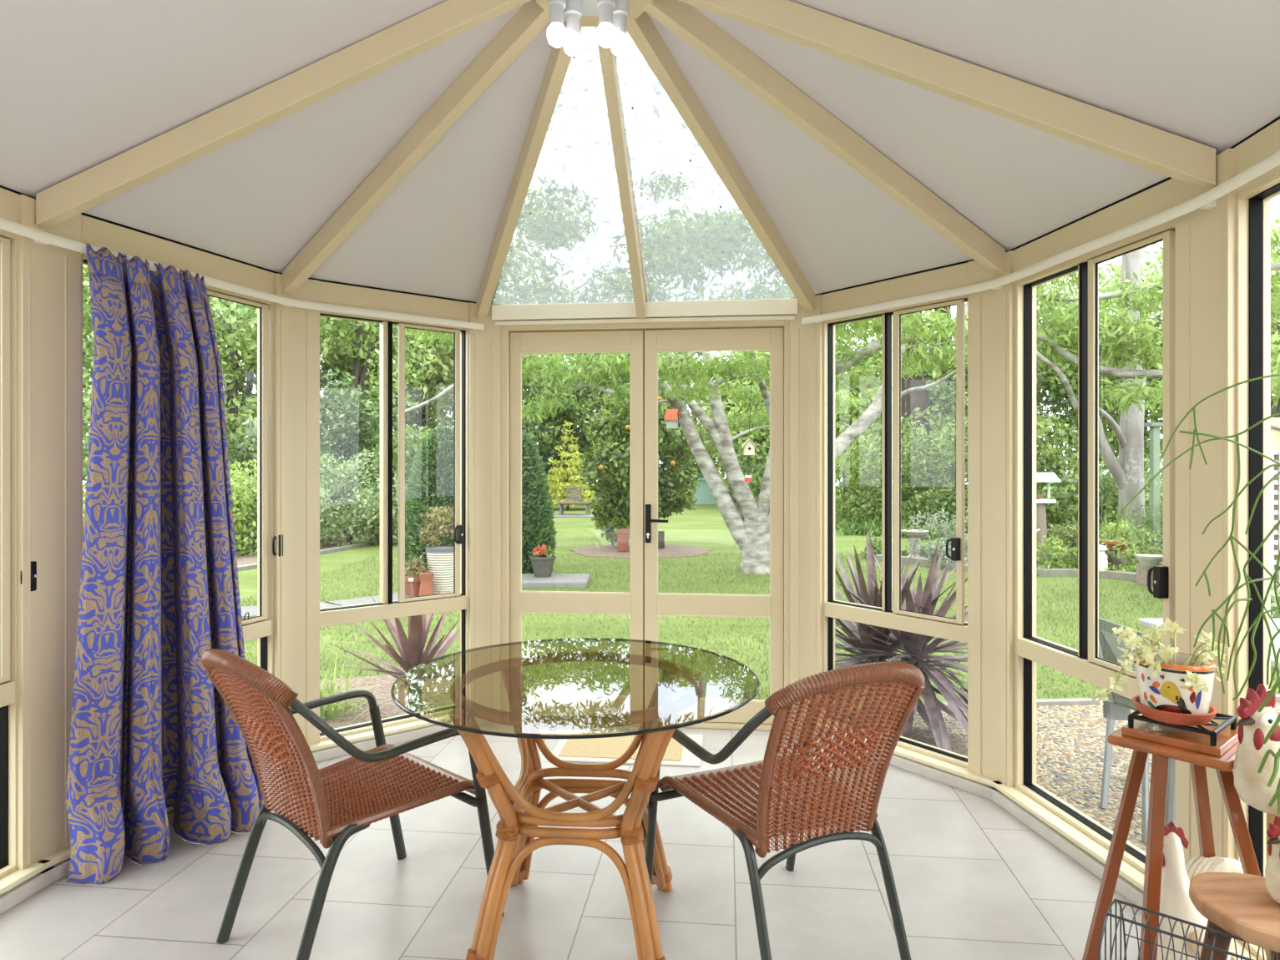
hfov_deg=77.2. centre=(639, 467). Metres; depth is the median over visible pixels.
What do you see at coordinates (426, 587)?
chimney pot
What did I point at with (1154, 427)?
post
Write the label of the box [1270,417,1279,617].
lattice screen
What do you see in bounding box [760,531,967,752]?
cordyline
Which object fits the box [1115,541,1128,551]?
terracotta bowl
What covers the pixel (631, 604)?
door
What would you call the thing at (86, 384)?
tree
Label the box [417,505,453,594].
ribbed planter
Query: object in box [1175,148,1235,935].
wall pillar
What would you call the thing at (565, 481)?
shrub
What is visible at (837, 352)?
tree
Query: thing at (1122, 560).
block
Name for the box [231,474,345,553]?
shrub
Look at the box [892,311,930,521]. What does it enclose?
tree
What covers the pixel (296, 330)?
wall pillar
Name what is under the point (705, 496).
garden shed
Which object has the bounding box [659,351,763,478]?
tree
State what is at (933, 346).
tree
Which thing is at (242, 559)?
mulch bed
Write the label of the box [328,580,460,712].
cordyline
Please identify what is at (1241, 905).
wooden stool
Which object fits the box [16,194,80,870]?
wall pillar
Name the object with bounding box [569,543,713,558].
mulch bed
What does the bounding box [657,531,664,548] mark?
tree stump
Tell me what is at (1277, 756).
hanging plant
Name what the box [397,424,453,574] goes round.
topiary
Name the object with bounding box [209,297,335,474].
tree
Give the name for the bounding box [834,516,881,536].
clump
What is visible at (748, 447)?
birdhouse
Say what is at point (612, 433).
tree
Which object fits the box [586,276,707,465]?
tree
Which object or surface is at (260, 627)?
window
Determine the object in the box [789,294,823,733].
wall pillar
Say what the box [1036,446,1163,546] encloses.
shrub
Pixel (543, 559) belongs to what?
flower pot
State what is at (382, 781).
wicker armchair
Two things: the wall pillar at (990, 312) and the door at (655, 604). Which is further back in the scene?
the door at (655, 604)
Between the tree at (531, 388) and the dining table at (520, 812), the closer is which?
the dining table at (520, 812)
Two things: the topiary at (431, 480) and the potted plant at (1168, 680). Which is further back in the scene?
the topiary at (431, 480)
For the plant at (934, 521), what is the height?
0.914 m
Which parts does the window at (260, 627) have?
sliding sash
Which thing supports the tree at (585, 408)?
on the lawn at (705, 527)
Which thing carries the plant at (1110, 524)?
on the mulch bed
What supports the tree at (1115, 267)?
on the lawn at (705, 527)
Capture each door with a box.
[510,330,643,716]
[643,328,783,723]
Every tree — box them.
[82,264,94,518]
[82,275,257,435]
[82,381,91,451]
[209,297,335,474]
[211,298,377,466]
[240,316,442,477]
[319,320,453,444]
[393,171,1279,574]
[406,338,565,443]
[521,292,610,458]
[521,355,598,475]
[532,352,672,498]
[574,381,709,546]
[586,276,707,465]
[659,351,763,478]
[690,350,769,499]
[733,278,860,410]
[834,349,934,489]
[839,336,967,485]
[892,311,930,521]
[914,285,1121,480]
[924,329,1050,491]
[934,306,953,494]
[1036,292,1163,474]
[1042,243,1163,490]
[1077,247,1145,533]
[1107,222,1279,405]
[1150,247,1279,450]
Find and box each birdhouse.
[664,398,682,429]
[741,379,756,455]
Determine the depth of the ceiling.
2.70 m
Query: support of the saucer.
on the trivet
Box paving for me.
[552,513,599,517]
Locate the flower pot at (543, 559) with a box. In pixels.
[529,544,556,577]
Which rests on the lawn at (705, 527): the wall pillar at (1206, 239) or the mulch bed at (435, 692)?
the mulch bed at (435, 692)
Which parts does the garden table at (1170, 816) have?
leg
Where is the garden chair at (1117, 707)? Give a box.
[1098,617,1157,843]
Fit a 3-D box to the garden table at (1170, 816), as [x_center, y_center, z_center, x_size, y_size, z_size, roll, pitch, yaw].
[2.600,1.030,2.750,1.300,0.881,0.780,0,0,0]
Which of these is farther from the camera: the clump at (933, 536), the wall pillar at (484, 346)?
the clump at (933, 536)
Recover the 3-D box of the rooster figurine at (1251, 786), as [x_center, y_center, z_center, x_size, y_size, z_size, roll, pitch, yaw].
[1.464,0.906,1.795,0.306,0.847,0.155,0,0,-11]
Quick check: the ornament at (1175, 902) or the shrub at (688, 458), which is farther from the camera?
the shrub at (688, 458)
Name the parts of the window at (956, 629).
sliding sash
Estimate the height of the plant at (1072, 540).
0.745 m
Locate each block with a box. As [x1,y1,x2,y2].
[1104,551,1115,566]
[1115,551,1126,571]
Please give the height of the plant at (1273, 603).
0.687 m
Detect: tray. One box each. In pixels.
[744,478,751,481]
[1036,498,1056,503]
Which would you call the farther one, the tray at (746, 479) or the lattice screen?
the tray at (746, 479)
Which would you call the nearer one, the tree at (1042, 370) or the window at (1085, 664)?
the window at (1085, 664)
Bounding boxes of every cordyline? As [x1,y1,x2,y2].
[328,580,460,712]
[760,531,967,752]
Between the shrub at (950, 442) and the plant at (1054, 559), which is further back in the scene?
the shrub at (950, 442)
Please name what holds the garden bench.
on the paving
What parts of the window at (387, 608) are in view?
curtain rail, sliding sash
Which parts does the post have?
post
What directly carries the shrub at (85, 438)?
on the lawn at (705, 527)
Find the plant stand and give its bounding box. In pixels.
[1082,719,1266,959]
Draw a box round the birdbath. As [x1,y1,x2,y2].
[900,529,929,557]
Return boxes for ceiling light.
[546,0,629,56]
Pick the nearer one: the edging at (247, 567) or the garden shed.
the edging at (247, 567)
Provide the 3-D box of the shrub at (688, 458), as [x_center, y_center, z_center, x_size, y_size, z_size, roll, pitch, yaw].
[1.338,0.410,38.971,5.974,2.791,4.302,0,0,3]
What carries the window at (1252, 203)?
attached to the wall pillar at (1239, 945)
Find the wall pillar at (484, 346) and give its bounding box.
[468,302,500,722]
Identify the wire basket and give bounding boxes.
[1097,899,1278,959]
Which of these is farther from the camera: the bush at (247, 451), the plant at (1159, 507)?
the bush at (247, 451)
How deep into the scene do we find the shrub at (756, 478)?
26.93 m
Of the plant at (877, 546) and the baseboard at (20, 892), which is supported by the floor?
the baseboard at (20, 892)
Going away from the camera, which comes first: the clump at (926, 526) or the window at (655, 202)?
the window at (655, 202)
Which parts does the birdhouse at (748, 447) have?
cord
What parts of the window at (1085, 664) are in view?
curtain rail, sliding sash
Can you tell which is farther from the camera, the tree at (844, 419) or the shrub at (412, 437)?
the tree at (844, 419)
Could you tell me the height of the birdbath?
0.490 m
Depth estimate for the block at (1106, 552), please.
11.13 m
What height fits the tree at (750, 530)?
9.149 m
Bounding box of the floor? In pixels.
[0,722,1142,959]
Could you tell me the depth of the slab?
10.06 m
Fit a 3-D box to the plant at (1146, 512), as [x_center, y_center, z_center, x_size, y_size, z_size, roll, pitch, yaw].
[8.118,0.952,12.498,1.505,1.216,1.209,0,0,3]
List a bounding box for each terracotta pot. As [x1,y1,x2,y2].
[404,555,430,596]
[615,529,629,551]
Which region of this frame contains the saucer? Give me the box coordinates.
[1132,695,1218,725]
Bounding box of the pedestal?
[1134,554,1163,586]
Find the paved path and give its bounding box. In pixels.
[240,592,415,619]
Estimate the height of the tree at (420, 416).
8.237 m
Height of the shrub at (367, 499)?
1.911 m
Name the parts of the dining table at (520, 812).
leg, leg, leg, leg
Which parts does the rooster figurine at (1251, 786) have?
post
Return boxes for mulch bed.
[236,531,394,566]
[319,674,454,728]
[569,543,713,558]
[875,722,967,756]
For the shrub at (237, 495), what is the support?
on the mulch bed at (242, 559)
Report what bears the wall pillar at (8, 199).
attached to the wall
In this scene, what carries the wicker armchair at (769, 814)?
on the floor
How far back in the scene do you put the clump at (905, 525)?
17.13 m
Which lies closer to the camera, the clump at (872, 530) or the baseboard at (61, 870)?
the baseboard at (61, 870)
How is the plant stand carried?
on the floor
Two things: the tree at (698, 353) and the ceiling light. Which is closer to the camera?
the ceiling light
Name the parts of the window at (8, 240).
sliding sash, frame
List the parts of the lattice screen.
panel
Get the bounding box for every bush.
[227,424,257,520]
[319,366,409,535]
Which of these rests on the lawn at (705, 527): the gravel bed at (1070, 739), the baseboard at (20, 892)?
the gravel bed at (1070, 739)
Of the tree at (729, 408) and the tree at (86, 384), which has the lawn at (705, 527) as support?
the tree at (729, 408)
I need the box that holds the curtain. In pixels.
[65,242,263,885]
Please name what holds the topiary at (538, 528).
on the lawn at (705, 527)
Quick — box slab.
[521,573,590,588]
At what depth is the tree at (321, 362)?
25.00 m
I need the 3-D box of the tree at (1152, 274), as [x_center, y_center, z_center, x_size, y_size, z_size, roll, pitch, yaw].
[15.663,-2.561,21.837,5.485,8.364,4.730,0,0,0]
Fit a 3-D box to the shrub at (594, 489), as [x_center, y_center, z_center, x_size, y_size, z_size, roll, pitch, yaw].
[-1.880,0.133,35.055,4.537,3.102,3.259,0,0,15]
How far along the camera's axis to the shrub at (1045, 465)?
15.55 m
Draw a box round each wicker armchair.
[201,648,504,959]
[645,662,924,959]
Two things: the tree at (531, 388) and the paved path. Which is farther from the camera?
the tree at (531, 388)
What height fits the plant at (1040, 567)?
0.496 m
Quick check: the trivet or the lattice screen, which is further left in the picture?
the trivet
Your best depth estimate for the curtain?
2.76 m
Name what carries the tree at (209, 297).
on the lawn at (705, 527)
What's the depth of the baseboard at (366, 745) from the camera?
3.84 m
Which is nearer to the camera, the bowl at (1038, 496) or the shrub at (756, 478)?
the bowl at (1038, 496)
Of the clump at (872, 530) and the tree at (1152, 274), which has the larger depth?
the tree at (1152, 274)
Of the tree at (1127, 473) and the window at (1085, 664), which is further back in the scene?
the tree at (1127, 473)
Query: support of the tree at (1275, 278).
on the lawn at (705, 527)
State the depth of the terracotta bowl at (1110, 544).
11.11 m
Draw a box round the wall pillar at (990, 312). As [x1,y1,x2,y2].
[967,250,1014,787]
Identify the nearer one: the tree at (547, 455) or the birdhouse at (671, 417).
the birdhouse at (671, 417)
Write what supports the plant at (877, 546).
on the mulch bed
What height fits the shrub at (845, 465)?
2.432 m
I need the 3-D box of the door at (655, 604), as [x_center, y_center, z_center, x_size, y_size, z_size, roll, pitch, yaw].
[0.372,0.297,4.099,0.716,2.015,0.100,0,0,6]
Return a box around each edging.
[237,540,379,571]
[852,693,1279,714]
[874,554,1135,581]
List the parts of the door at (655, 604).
handle plate, lever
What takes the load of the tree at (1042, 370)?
on the lawn at (705, 527)
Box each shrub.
[82,355,93,536]
[228,458,257,557]
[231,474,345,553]
[319,448,412,547]
[362,424,437,538]
[539,450,594,498]
[546,442,612,498]
[657,458,725,497]
[689,435,758,501]
[735,435,849,511]
[834,417,965,529]
[834,435,905,529]
[861,407,967,529]
[955,405,1077,544]
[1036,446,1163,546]
[1098,455,1163,541]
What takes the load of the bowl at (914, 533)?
on the birdbath
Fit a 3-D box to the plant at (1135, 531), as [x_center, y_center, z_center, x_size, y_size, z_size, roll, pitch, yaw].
[6.986,1.188,11.432,1.032,0.750,0.915,0,0,0]
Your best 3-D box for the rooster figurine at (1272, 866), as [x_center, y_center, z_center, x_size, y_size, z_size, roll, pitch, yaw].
[1.345,0.782,1.607,0.202,0.185,0.102,0,0,-9]
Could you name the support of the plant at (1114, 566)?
on the mulch bed
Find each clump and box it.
[319,657,404,722]
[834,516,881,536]
[848,516,921,537]
[865,516,941,538]
[900,516,954,540]
[925,517,967,541]
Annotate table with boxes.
[390,637,759,959]
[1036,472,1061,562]
[1138,618,1279,825]
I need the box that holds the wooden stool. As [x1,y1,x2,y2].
[1188,872,1279,959]
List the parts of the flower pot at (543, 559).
pot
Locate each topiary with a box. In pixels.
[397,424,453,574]
[521,429,557,573]
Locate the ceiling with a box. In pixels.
[0,0,1279,302]
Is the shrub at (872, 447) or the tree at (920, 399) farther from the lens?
the tree at (920, 399)
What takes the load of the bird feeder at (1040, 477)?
on the mulch bed
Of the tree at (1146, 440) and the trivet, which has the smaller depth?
the trivet
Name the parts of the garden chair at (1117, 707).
rail, leg, seat, backrest, leg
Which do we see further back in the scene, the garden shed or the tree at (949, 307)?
the garden shed
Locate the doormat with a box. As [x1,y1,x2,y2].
[551,729,703,767]
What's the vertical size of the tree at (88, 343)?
7.674 m
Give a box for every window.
[0,217,484,741]
[0,228,36,878]
[80,214,283,675]
[490,26,648,304]
[594,20,795,318]
[801,150,1279,873]
[822,263,967,768]
[1235,170,1279,959]
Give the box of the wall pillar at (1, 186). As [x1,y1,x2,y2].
[0,185,33,198]
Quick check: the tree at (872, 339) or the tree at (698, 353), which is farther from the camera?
the tree at (698, 353)
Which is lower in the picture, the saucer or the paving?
the saucer
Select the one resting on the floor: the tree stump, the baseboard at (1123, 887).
the baseboard at (1123, 887)
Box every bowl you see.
[900,529,929,537]
[1036,494,1042,499]
[1098,540,1118,551]
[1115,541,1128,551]
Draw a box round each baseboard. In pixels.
[0,866,55,914]
[40,812,173,884]
[311,716,489,762]
[800,724,999,800]
[991,787,1143,907]
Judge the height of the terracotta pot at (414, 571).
0.490 m
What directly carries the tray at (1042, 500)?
on the bird feeder at (1040, 477)
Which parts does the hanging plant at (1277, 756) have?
stem, stem, stem, stem, stem, stem, stem, stem, stem, stem, stem, stem, stem, stem, stem, stem, stem, stem, stem, stem, stem, stem, stem, stem, stem, stem, stem, stem, stem, stem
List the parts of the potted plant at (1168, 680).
stem, pot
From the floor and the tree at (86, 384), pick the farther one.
the tree at (86, 384)
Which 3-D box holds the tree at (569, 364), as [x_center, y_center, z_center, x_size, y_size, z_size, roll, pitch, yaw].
[-3.980,-3.413,37.685,7.895,10.028,7.068,0,0,-44]
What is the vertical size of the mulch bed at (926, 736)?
0.085 m
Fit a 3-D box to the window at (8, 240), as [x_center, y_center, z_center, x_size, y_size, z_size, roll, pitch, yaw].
[-2.034,0.263,2.076,0.110,1.994,0.994,0,0,7]
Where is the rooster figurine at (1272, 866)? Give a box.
[1264,816,1279,903]
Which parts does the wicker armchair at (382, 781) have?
leg, backrest, armrest, leg, armrest, leg, seat, leg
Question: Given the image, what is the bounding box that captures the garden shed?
[692,478,715,504]
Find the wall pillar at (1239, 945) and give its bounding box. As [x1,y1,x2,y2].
[1229,939,1259,959]
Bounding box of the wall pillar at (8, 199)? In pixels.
[0,187,18,222]
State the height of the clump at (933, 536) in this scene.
0.710 m
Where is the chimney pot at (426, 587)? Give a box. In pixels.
[419,572,434,596]
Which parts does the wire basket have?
rail, rail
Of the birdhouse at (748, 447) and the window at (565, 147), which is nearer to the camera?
the window at (565, 147)
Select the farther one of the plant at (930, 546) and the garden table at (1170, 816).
the plant at (930, 546)
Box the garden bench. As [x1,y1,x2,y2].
[556,486,590,515]
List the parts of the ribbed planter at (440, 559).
pot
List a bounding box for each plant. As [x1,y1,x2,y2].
[859,538,909,558]
[905,509,967,557]
[923,533,967,568]
[1036,535,1077,568]
[1036,552,1049,575]
[1047,522,1106,563]
[1059,542,1119,570]
[1071,537,1140,576]
[1089,617,1231,714]
[1098,494,1163,554]
[1098,523,1163,571]
[1100,520,1152,552]
[1113,373,1279,814]
[1141,500,1163,554]
[1270,586,1279,679]
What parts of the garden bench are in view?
leg, seat, backrest, leg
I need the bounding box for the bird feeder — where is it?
[744,475,751,481]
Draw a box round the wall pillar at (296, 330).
[273,273,319,745]
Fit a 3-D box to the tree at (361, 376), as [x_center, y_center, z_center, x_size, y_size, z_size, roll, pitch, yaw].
[-8.117,-2.207,22.101,5.398,7.625,4.504,0,0,4]
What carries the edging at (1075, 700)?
on the lawn at (705, 527)
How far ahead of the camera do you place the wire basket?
1.60 m
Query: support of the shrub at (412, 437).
on the mulch bed at (242, 559)
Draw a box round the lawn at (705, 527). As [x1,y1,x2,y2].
[82,485,1279,708]
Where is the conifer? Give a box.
[546,420,598,510]
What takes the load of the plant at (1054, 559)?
on the mulch bed
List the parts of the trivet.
frame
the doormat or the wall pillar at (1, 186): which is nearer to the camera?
the wall pillar at (1, 186)
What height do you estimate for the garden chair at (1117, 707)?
0.793 m
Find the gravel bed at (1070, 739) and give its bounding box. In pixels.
[880,702,1279,852]
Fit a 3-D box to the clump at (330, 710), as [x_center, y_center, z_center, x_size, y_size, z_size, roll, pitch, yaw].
[-1.881,1.328,4.793,0.930,0.400,0.805,0,0,-19]
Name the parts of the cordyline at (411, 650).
stem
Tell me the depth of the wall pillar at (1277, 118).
2.06 m
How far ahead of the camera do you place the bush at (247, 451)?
16.15 m
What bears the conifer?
on the lawn at (705, 527)
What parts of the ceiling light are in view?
bulb, bulb, ceiling plate, bulb, bulb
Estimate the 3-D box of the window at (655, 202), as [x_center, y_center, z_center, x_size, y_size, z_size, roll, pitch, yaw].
[0.052,-1.237,3.522,0.749,0.962,1.757,0,0,35]
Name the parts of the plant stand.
leg, leg, raised panel, leg, leg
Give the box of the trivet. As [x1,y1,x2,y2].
[1127,709,1236,746]
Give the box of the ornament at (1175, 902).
[1156,821,1243,959]
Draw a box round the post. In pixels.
[1143,422,1163,551]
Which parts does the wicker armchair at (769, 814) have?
leg, armrest, leg, seat, leg, backrest, armrest, leg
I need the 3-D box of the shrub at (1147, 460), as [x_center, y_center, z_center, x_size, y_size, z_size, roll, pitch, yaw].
[10.103,0.647,16.179,2.820,1.996,2.245,0,0,5]
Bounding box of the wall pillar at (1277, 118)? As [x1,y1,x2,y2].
[1229,116,1279,148]
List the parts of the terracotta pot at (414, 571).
pot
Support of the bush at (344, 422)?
on the mulch bed at (242, 559)
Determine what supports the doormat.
on the floor

